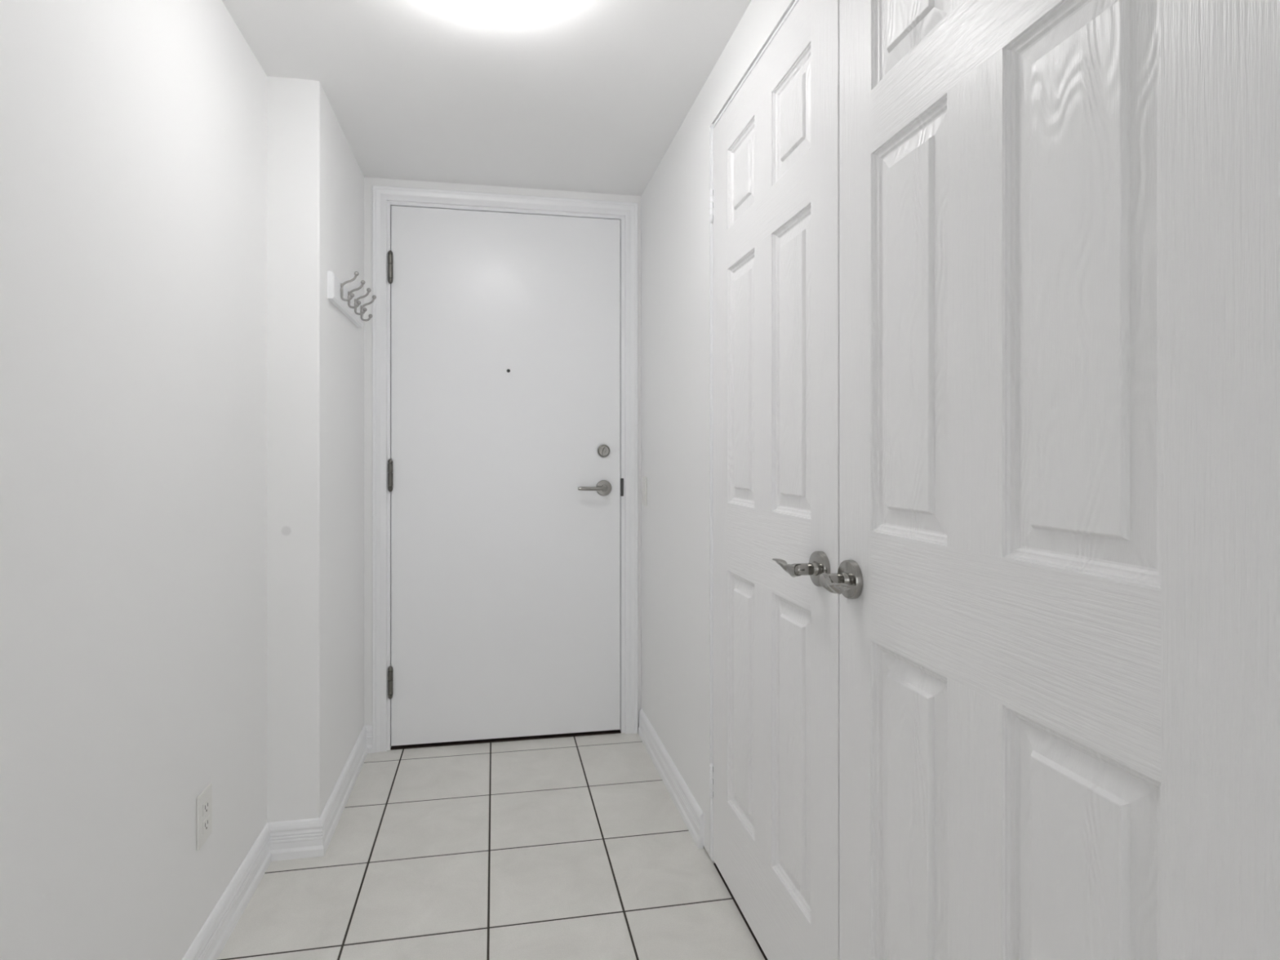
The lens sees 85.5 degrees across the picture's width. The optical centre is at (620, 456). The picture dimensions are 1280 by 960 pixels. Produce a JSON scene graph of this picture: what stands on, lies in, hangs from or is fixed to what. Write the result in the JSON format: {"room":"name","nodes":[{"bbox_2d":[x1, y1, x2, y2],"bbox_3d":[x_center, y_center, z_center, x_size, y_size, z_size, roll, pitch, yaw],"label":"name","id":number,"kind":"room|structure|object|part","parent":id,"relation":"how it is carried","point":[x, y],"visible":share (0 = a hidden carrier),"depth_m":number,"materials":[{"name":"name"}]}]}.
{"room":"apartment entrance hallway","nodes":[
{"label":"apartment entrance hallway","id":0,"kind":"room"},
{"bbox_2d":[0,0,364,959],"bbox_3d":[-0.592,0.031,-0.242,0.261,2.230,6.137,0,0,-10],"label":"wall","id":1,"kind":"structure","parent":0,"point":[182,383],"depth_m":1.35,"materials":[{"name":"paint"}]},
{"bbox_2d":[196,782,212,850],"bbox_3d":[-0.924,0.799,1.537,0.008,0.116,0.072,0,0,-10],"label":"wall outlet","id":2,"kind":"object","parent":1,"relation":"attached to","point":[204,800],"visible":1,"depth_m":1.53,"materials":[{"name":"white plastic"}]},
{"bbox_2d":[202,814,208,834],"bbox_3d":[-0.921,0.818,1.538,0.003,0.027,0.034,0,0,-10],"label":"receptacle","id":3,"kind":"object","parent":2,"relation":"attached to","point":[206,817],"depth_m":1.54,"materials":[{"name":"white plastic"}]},
{"bbox_2d":[202,797,208,816],"bbox_3d":[-0.921,0.779,1.538,0.003,0.027,0.034,0,0,-10],"label":"receptacle","id":4,"kind":"object","parent":2,"relation":"attached to","point":[205,800],"depth_m":1.54,"materials":[{"name":"white plastic"}]},
{"bbox_2d":[182,724,373,959],"bbox_3d":[-0.575,1.095,-0.298,0.157,0.103,6.019,0,0,-9],"label":"baseboard","id":5,"kind":"structure","parent":1,"relation":"attached to","point":[308,837],"depth_m":1.96,"materials":[{"name":"white paint"}]},
{"bbox_2d":[327,271,376,328],"bbox_3d":[-0.893,-0.533,2.334,0.072,0.111,0.486,0,0,-10],"label":"coat rack","id":6,"kind":"object","parent":1,"relation":"attached to","point":[338,294],"visible":1,"depth_m":2.27,"materials":[{"name":"white paint"}]},
{"bbox_2d":[222,0,751,195],"bbox_3d":[0.285,-1.134,-0.060,2.060,0.100,6.180,0,0,-10],"label":"ceiling","id":7,"kind":"structure","parent":0,"point":[575,95],"depth_m":1.98,"materials":[{"name":"white paint"}]},
{"bbox_2d":[440,0,547,26],"bbox_3d":[-0.285,-1.019,1.493,0.290,0.130,0.290,0,0,-10],"label":"ceiling light","id":8,"kind":"object","parent":7,"relation":"attached to","point":[486,12],"visible":1,"depth_m":1.50,"materials":[{"name":"white"}]},
{"bbox_2d":[217,733,764,959],"bbox_3d":[0.285,1.176,-0.060,2.060,0.060,6.180,0,0,-10],"label":"floor","id":9,"kind":"structure","parent":0,"point":[574,847],"depth_m":1.91,"materials":[{"name":"tile"}]},
{"bbox_2d":[364,177,640,727],"bbox_3d":[-0.415,0.031,2.848,1.198,2.230,0.120,0,0,-10],"label":"wall","id":10,"kind":"structure","parent":0,"point":[369,182],"depth_m":2.69,"materials":[{"name":"white paint"}]},
{"bbox_2d":[387,205,620,746],"bbox_3d":[-0.451,0.075,2.766,0.921,2.110,0.114,0,0,-10],"label":"door","id":11,"kind":"structure","parent":10,"relation":"in","point":[504,466],"depth_m":2.77,"materials":[{"name":"white paint"}]},
{"bbox_3d":[-0.114,0.130,2.800,0.122,0.017,0.060,0,0,-10],"label":"lever handle","id":12,"kind":"part","parent":11,"relation":"part of","materials":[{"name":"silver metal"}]},
{"bbox_2d":[372,185,638,752],"bbox_3d":[-0.455,0.048,2.830,1.051,2.196,0.131,0,0,-10],"label":"door frame","id":13,"kind":"structure","parent":10,"relation":"attached to","point":[383,197],"depth_m":2.77,"materials":[{"name":"white paint"}]},
{"bbox_3d":[0.007,0.127,2.863,0.013,0.074,0.007,0,0,-10],"label":"strike plate","id":14,"kind":"part","parent":13,"relation":"part of","materials":[{"name":"grey metal"}]},
{"bbox_2d":[640,0,795,856],"bbox_3d":[0.676,0.031,-0.071,0.100,2.230,6.017,0,0,-10],"label":"wall","id":15,"kind":"structure","parent":0,"point":[675,224],"depth_m":2.25,"materials":[{"name":"white paint"}]},
{"bbox_2d":[638,708,703,848],"bbox_3d":[0.158,1.095,2.441,0.016,0.103,0.855,0,0,-10],"label":"baseboard","id":16,"kind":"structure","parent":15,"relation":"attached to","point":[691,812],"depth_m":2.31,"materials":[{"name":"white paint"}]},
{"bbox_2d":[710,0,799,959],"bbox_3d":[0.435,0.105,1.248,0.099,2.082,1.474,0,0,-10],"label":"door frame","id":17,"kind":"structure","parent":15,"relation":"attached to","point":[796,2],"depth_m":1.95,"materials":[{"name":"white paint"}]},
{"bbox_2d":[709,0,839,959],"bbox_3d":[0.309,0.105,1.589,0.099,2.050,0.724,0,0,-10],"label":"door","id":18,"kind":"structure","parent":15,"relation":"in","point":[774,198],"depth_m":1.52,"materials":[{"name":"white wood"}]},
{"bbox_3d":[0.309,0.604,1.728,0.020,0.608,0.192,0,0,-10],"label":"panel","id":19,"kind":"part","parent":18,"relation":"part of","materials":[{"name":"white wood"}]},
{"bbox_3d":[0.309,-0.186,1.728,0.020,0.615,0.192,0,0,-10],"label":"panel","id":20,"kind":"part","parent":18,"relation":"part of","materials":[{"name":"white wood"}]},
{"bbox_3d":[0.309,-0.701,1.728,0.020,0.210,0.192,0,0,-10],"label":"panel","id":21,"kind":"part","parent":18,"relation":"part of","materials":[{"name":"white wood"}]},
{"bbox_3d":[0.362,0.604,1.437,0.020,0.608,0.192,0,0,-10],"label":"panel","id":22,"kind":"part","parent":18,"relation":"part of","materials":[{"name":"white wood"}]},
{"bbox_3d":[0.362,-0.186,1.437,0.020,0.615,0.192,0,0,-10],"label":"panel","id":23,"kind":"part","parent":18,"relation":"part of","materials":[{"name":"white wood"}]},
{"bbox_3d":[0.362,-0.701,1.437,0.020,0.210,0.192,0,0,-10],"label":"panel","id":24,"kind":"part","parent":18,"relation":"part of","materials":[{"name":"white wood"}]},
{"bbox_3d":[0.333,0.213,1.326,0.052,0.030,0.102,0,0,-10],"label":"lever handle","id":25,"kind":"part","parent":18,"relation":"part of","materials":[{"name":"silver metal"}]},
{"bbox_2d":[819,0,1279,959],"bbox_3d":[0.439,0.105,0.878,0.099,2.050,0.713,0,0,-10],"label":"door","id":26,"kind":"structure","parent":15,"relation":"in","point":[1056,581],"depth_m":0.76,"materials":[{"name":"white wood"}]},
{"bbox_3d":[0.368,0.213,1.139,0.052,0.030,0.102,0,0,-10],"label":"lever handle","id":27,"kind":"part","parent":26,"relation":"part of","materials":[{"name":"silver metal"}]},
{"bbox_3d":[0.435,0.604,1.034,0.020,0.608,0.192,0,0,-10],"label":"panel","id":28,"kind":"part","parent":26,"relation":"part of","materials":[{"name":"white wood"}]},
{"bbox_3d":[0.435,-0.186,1.034,0.020,0.615,0.192,0,0,-10],"label":"panel","id":29,"kind":"part","parent":26,"relation":"part of","materials":[{"name":"white wood"}]},
{"bbox_3d":[0.435,-0.701,1.034,0.020,0.210,0.192,0,0,-10],"label":"panel","id":30,"kind":"part","parent":26,"relation":"part of","materials":[{"name":"white wood"}]},
{"bbox_3d":[0.489,0.604,0.738,0.020,0.608,0.202,0,0,-10],"label":"panel","id":31,"kind":"part","parent":26,"relation":"part of","materials":[{"name":"white wood"}]},
{"bbox_3d":[0.489,-0.186,0.738,0.020,0.615,0.202,0,0,-10],"label":"panel","id":32,"kind":"part","parent":26,"relation":"part of","materials":[{"name":"white wood"}]}
]}

